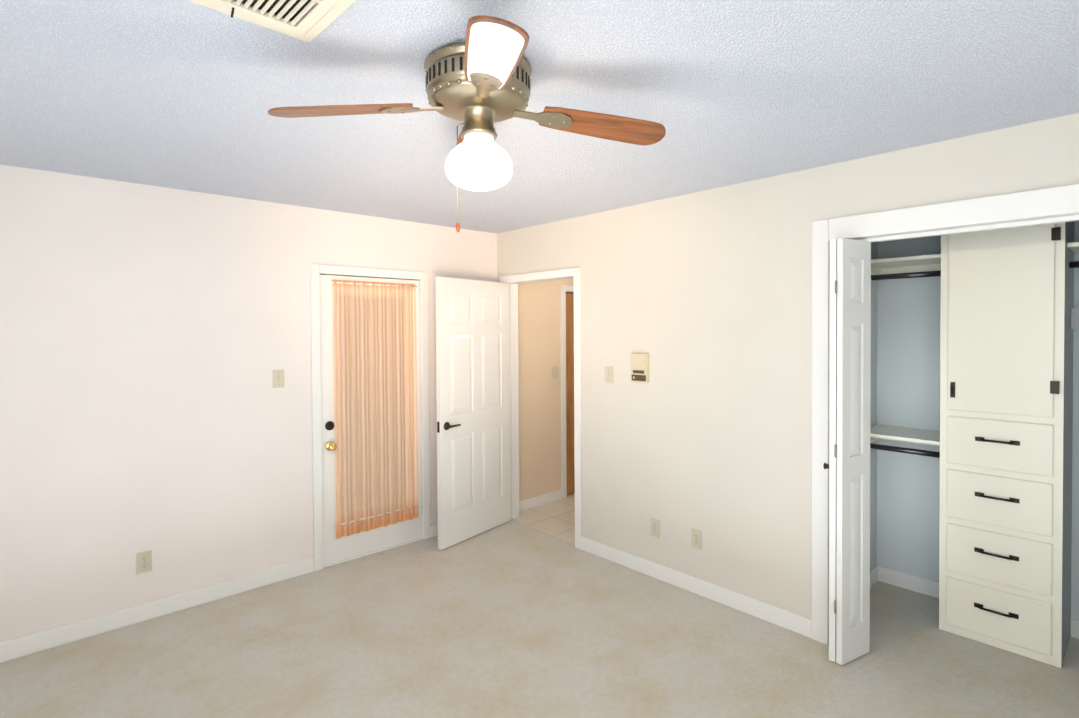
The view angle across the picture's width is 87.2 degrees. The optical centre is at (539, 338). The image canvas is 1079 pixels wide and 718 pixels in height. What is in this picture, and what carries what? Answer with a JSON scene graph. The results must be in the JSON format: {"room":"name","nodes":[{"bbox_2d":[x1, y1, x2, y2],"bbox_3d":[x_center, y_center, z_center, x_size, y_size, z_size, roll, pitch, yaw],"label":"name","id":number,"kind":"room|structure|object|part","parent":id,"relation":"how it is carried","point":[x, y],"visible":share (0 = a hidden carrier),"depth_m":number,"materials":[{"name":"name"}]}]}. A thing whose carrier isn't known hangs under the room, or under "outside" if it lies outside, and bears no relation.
{"room":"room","nodes":[
{"label":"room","id":0,"kind":"room"},
{"bbox_2d":[0,164,573,642],"bbox_3d":[-1.300,0.339,4.087,6.390,2.440,0.120,-1,1,-43],"label":"wall","id":1,"kind":"structure","parent":0,"point":[152,338],"depth_m":3.25,"materials":[{"name":"paint"}]},
{"bbox_2d":[137,550,151,573],"bbox_3d":[-2.212,1.249,3.172,0.070,0.114,0.010,-1,1,-43],"label":"outlet","id":2,"kind":"object","parent":1,"relation":"attached to","point":[144,561],"visible":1,"depth_m":3.17,"materials":[{"name":"beige plastic"}]},
{"bbox_2d":[0,557,313,662],"bbox_3d":[-2.504,1.538,2.905,2.680,0.095,0.014,-1,1,-43],"label":"baseboard","id":3,"kind":"structure","parent":1,"relation":"attached to","point":[97,625],"depth_m":3.17,"materials":[{"name":"white wood"}]},
{"bbox_2d":[273,370,283,387],"bbox_3d":[-1.678,0.258,3.647,0.070,0.114,0.016,-1,1,-43],"label":"light switch","id":4,"kind":"object","parent":1,"relation":"attached to","point":[278,378],"visible":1,"depth_m":3.65,"materials":[{"name":"beige plastic"}]},
{"bbox_2d":[310,264,430,570],"bbox_3d":[-1.231,0.525,4.142,0.900,2.065,0.136,-1,1,-43],"label":"door frame","id":5,"kind":"structure","parent":1,"relation":"attached to","point":[317,271],"depth_m":3.95,"materials":[{"name":"white wood"}]},
{"bbox_2d":[320,275,421,565],"bbox_3d":[-1.216,0.552,4.127,0.774,1.987,0.046,-1,1,-43],"label":"exterior door","id":6,"kind":"structure","parent":1,"relation":"in","point":[350,546],"depth_m":3.92,"materials":[{"name":"white wood"}]},
{"bbox_2d":[325,421,333,429],"bbox_3d":[-1.431,0.598,3.881,0.062,0.062,0.034,-1,1,-43],"label":"deadbolt","id":7,"kind":"object","parent":6,"relation":"attached to","point":[329,425],"depth_m":3.87,"materials":[{"name":"brown metal"}]},
{"bbox_2d":[325,441,336,450],"bbox_3d":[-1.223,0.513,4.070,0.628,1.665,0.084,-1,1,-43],"label":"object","id":8,"kind":"structure","parent":6,"relation":"attached to","point":[330,446],"depth_m":3.86,"materials":[{"name":"gold metal"}]},
{"bbox_2d":[330,282,418,526],"bbox_3d":[-1.179,0.447,4.113,0.664,1.687,0.010,-1,1,-43],"label":"rods","id":9,"kind":"object","parent":6,"relation":"attached to","point":[379,285],"visible":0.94,"depth_m":4.09,"materials":[{"name":"white plastic"}]},
{"bbox_2d":[332,279,418,538],"bbox_3d":[-1.173,0.482,4.110,0.648,1.787,0.037,-1,1,-43],"label":"door curtain","id":10,"kind":"object","parent":9,"relation":"hanging from","point":[375,396],"visible":1,"depth_m":4.09,"materials":[{"name":"beige fabric"}]},
{"bbox_2d":[431,523,437,536],"bbox_3d":[-0.597,1.498,4.649,0.690,0.095,0.020,-1,1,-43],"label":"baseboard","id":11,"kind":"structure","parent":1,"relation":"attached to","point":[434,528],"depth_m":4.44,"materials":[{"name":"white wood"}]},
{"bbox_2d":[552,367,557,378],"bbox_3d":[0.151,0.320,5.324,0.070,0.114,0.016,-1,1,-43],"label":"light switch","id":12,"kind":"object","parent":1,"relation":"attached to","point":[554,372],"visible":1,"depth_m":5.32,"materials":[{"name":"beige plastic"}]},
{"bbox_2d":[560,285,573,498],"bbox_3d":[0.483,0.501,5.713,0.860,2.040,0.136,-1,1,-43],"label":"door frame","id":13,"kind":"structure","parent":1,"relation":"attached to","point":[564,289],"depth_m":5.39,"materials":[{"name":"white wood"}]},
{"bbox_2d":[566,293,574,494],"bbox_3d":[0.491,0.532,5.705,0.734,1.955,0.040,-1,1,-43],"label":"door","id":14,"kind":"structure","parent":1,"relation":"in","point":[570,387],"depth_m":5.50,"materials":[{"name":"brown wood"}]},
{"bbox_2d":[0,493,1078,717],"bbox_3d":[0.539,1.629,2.111,6.390,0.100,5.540,-1,1,-43],"label":"floor carpet","id":15,"kind":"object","parent":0,"point":[511,618],"visible":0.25,"depth_m":2.79,"materials":[{"name":"beige carpet"}]},
{"bbox_2d":[939,221,1078,667],"bbox_3d":[2.441,0.348,2.949,0.467,2.408,0.515,-1,1,-43],"label":"tall cabinet","id":16,"kind":"object","parent":15,"relation":"on","point":[1009,318],"visible":0.83,"depth_m":2.81,"materials":[{"name":"white wood"}]},
{"bbox_3d":[2.288,0.425,2.805,0.046,1.896,0.420,-1,1,-43],"label":"handle","id":17,"kind":"part","parent":16,"relation":"part of","materials":[{"name":"brown metal"}]},
{"bbox_2d":[0,0,1078,233],"bbox_3d":[0.524,-0.910,2.069,6.390,0.100,5.540,-1,1,-43],"label":"ceiling","id":18,"kind":"structure","parent":0,"point":[180,94],"depth_m":1.97,"materials":[{"name":"white paint"}]},
{"bbox_2d":[188,0,355,42],"bbox_3d":[-0.717,-0.817,1.221,0.631,0.042,0.456,-1,1,-43],"label":"ceiling vent","id":19,"kind":"object","parent":18,"relation":"in","point":[310,21],"visible":1,"depth_m":1.44,"materials":[{"name":"beige metal"}]},
{"bbox_2d":[268,15,665,232],"bbox_3d":[-0.188,-0.591,1.763,0.904,0.517,0.904,0,1,35],"label":"ceiling fan","id":20,"kind":"object","parent":18,"relation":"hanging from","point":[478,82],"visible":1,"depth_m":1.68,"materials":[{"name":"gold metal"}]},
{"bbox_3d":[-0.587,-0.681,1.688,0.412,0.067,0.134,-1,1,-11],"label":"blade","id":21,"kind":"part","parent":20,"relation":"part of","materials":[{"name":"brown wood"}]},
{"bbox_3d":[-0.391,-0.696,1.727,0.173,0.032,0.133,-1,1,-43],"label":"arm","id":22,"kind":"part","parent":20,"relation":"part of"},
{"bbox_3d":[-0.263,-0.691,2.159,0.134,0.067,0.412,-1,1,-11],"label":"blade","id":23,"kind":"part","parent":20,"relation":"part of","materials":[{"name":"brown wood"}]},
{"bbox_3d":[-0.243,-0.513,1.748,0.021,0.307,0.013,-1,1,-43],"label":"cord","id":24,"kind":"part","parent":20,"relation":"part of","materials":[{"name":"gold metal"}]},
{"bbox_3d":[-0.188,-0.549,1.764,0.210,0.166,0.210,-1,1,-43],"label":"lamp shade","id":25,"kind":"part","parent":20,"relation":"part of","materials":[{"name":"white glass"}]},
{"bbox_3d":[-0.155,-0.695,1.560,0.133,0.032,0.173,-1,1,-43],"label":"arm","id":26,"kind":"part","parent":20,"relation":"part of"},
{"bbox_3d":[-0.115,-0.679,1.364,0.134,0.067,0.412,-1,1,-11],"label":"blade","id":27,"kind":"part","parent":20,"relation":"part of","materials":[{"name":"brown wood"}]},
{"bbox_3d":[0.012,-0.700,1.795,0.173,0.032,0.133,-1,1,-43],"label":"arm","id":28,"kind":"part","parent":20,"relation":"part of"},
{"bbox_3d":[0.209,-0.688,1.835,0.412,0.067,0.134,-1,1,-11],"label":"blade","id":29,"kind":"part","parent":20,"relation":"part of","materials":[{"name":"brown wood"}]},
{"bbox_2d":[512,495,574,542],"bbox_3d":[1.194,1.532,4.609,1.805,0.006,2.500,-1,1,-43],"label":"hall floor","id":30,"kind":"structure","parent":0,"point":[556,518],"depth_m":4.84,"materials":[{"name":"beige tile"}]},
{"bbox_2d":[497,113,1078,619],"bbox_3d":[1.519,0.340,2.914,0.120,2.440,5.420,-1,1,-43],"label":"wall","id":31,"kind":"structure","parent":0,"point":[703,299],"depth_m":3.31,"materials":[{"name":"paint"}]},
{"bbox_2d":[435,277,510,549],"bbox_3d":[-0.497,0.540,4.455,0.143,1.995,0.812,0,1,36],"label":"hall door","id":32,"kind":"structure","parent":31,"relation":"in","point":[473,404],"depth_m":4.40,"materials":[{"name":"white wood"}]},
{"bbox_3d":[-0.690,0.643,4.196,0.143,0.080,0.162,0,1,36],"label":"handle","id":33,"kind":"part","parent":32,"relation":"part of","materials":[{"name":"brown metal"}]},
{"bbox_2d":[500,267,581,548],"bbox_3d":[0.039,0.508,4.533,0.152,2.070,0.925,-1,1,-43],"label":"trim","id":34,"kind":"structure","parent":31,"relation":"attached to","point":[514,281],"depth_m":4.50,"materials":[{"name":"white wood"}]},
{"bbox_2d":[605,366,612,382],"bbox_3d":[0.481,0.250,3.942,0.016,0.114,0.070,-1,1,-43],"label":"light switch","id":35,"kind":"object","parent":31,"relation":"attached to","point":[608,374],"visible":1,"depth_m":3.94,"materials":[{"name":"beige plastic"}]},
{"bbox_2d":[631,353,648,382],"bbox_3d":[0.659,0.192,3.731,0.038,0.190,0.130,-1,1,-43],"label":"switch panel","id":36,"kind":"object","parent":31,"relation":"attached to","point":[640,367],"visible":1,"depth_m":3.72,"materials":[{"name":"beige plastic"}]},
{"bbox_2d":[651,518,659,537],"bbox_3d":[0.750,1.228,3.677,0.010,0.114,0.070,-1,1,-43],"label":"outlet","id":37,"kind":"object","parent":31,"relation":"attached to","point":[655,527],"visible":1,"depth_m":3.67,"materials":[{"name":"beige plastic"}]},
{"bbox_2d":[691,528,701,549],"bbox_3d":[0.956,1.220,3.452,0.010,0.114,0.070,-1,1,-43],"label":"outlet","id":38,"kind":"object","parent":31,"relation":"attached to","point":[696,538],"visible":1,"depth_m":3.45,"materials":[{"name":"beige plastic"}]},
{"bbox_2d":[581,537,811,637],"bbox_3d":[0.863,1.507,3.557,0.014,0.095,1.645,-1,1,-43],"label":"baseboard","id":39,"kind":"structure","parent":31,"relation":"attached to","point":[796,623],"depth_m":3.40,"materials":[{"name":"white wood"}]},
{"bbox_2d":[829,239,836,661],"bbox_3d":[1.467,0.538,2.800,0.033,2.025,0.238,0,1,35],"label":"closet door leaf","id":40,"kind":"structure","parent":31,"relation":"in","point":[832,458],"depth_m":2.71,"materials":[{"name":"white wood"}]},
{"bbox_2d":[823,463,828,468],"bbox_3d":[1.407,0.623,2.770,0.033,0.032,0.035,-1,1,-43],"label":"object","id":41,"kind":"structure","parent":40,"relation":"attached to","point":[825,465],"depth_m":2.77,"materials":[{"name":"brown metal"}]},
{"bbox_3d":[1.411,0.519,2.701,0.010,1.590,0.010,-1,1,-43],"label":"closet bifold door hinge","id":42,"kind":"part","parent":40,"relation":"part of","materials":[{"name":"white wood"}]},
{"bbox_2d":[836,238,870,664],"bbox_3d":[1.523,0.539,2.745,0.228,2.025,0.028,-1,1,-30],"label":"closet door leaf","id":43,"kind":"structure","parent":31,"relation":"in","point":[853,445],"depth_m":2.73,"materials":[{"name":"white wood"}]},
{"bbox_2d":[870,565,878,587],"bbox_3d":[1.827,1.505,3.315,0.840,0.095,0.014,-1,1,-43],"label":"baseboard","id":44,"kind":"structure","parent":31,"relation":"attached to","point":[874,573],"depth_m":3.56,"materials":[{"name":"white wood"}]},
{"bbox_2d":[812,184,1078,644],"bbox_3d":[1.915,0.482,2.474,0.137,2.165,1.355,-1,1,-43],"label":"trim","id":45,"kind":"structure","parent":31,"relation":"attached to","point":[1059,204],"depth_m":2.80,"materials":[{"name":"white wood"}]},
{"bbox_2d":[877,221,1078,619],"bbox_3d":[2.702,0.330,3.103,0.120,2.440,1.500,-1,1,-43],"label":"wall","id":46,"kind":"structure","parent":0,"point":[908,368],"depth_m":3.44,"materials":[{"name":"paint"}]},
{"bbox_2d":[870,242,1078,457],"bbox_3d":[2.477,0.104,2.972,0.377,1.121,1.369,-1,1,-43],"label":"closet shelf","id":47,"kind":"object","parent":46,"relation":"attached to","point":[909,267],"visible":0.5,"depth_m":3.29,"materials":[{"name":"white wood"}]},
{"bbox_2d":[879,566,1078,638],"bbox_3d":[2.620,1.503,3.118,0.018,0.095,1.375,-1,1,-43],"label":"baseboard","id":48,"kind":"structure","parent":46,"relation":"attached to","point":[906,581],"depth_m":3.47,"materials":[{"name":"white wood"}]},
{"bbox_3d":[2.144,0.324,3.690,1.850,2.440,0.120,-1,1,-43],"label":"wall","id":49,"kind":"structure","parent":0,"visible":0},
{"bbox_2d":[870,242,877,570],"bbox_3d":[1.828,0.333,3.317,0.876,2.438,0.004,-1,1,-43],"label":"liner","id":50,"kind":"object","parent":49,"relation":"attached to","point":[873,463],"visible":0.07,"depth_m":3.57,"materials":[{"name":"paint"}]},
{"bbox_3d":[1.937,0.301,5.196,0.120,2.440,2.620,-1,1,-43],"label":"wall","id":51,"kind":"structure","parent":0,"visible":0},
{"bbox_2d":[519,489,561,510],"bbox_3d":[-0.016,1.486,5.186,0.619,0.095,0.014,-1,1,-43],"label":"baseboard","id":52,"kind":"structure","parent":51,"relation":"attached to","point":[531,502],"depth_m":5.19,"materials":[{"name":"white wood"}]}
]}

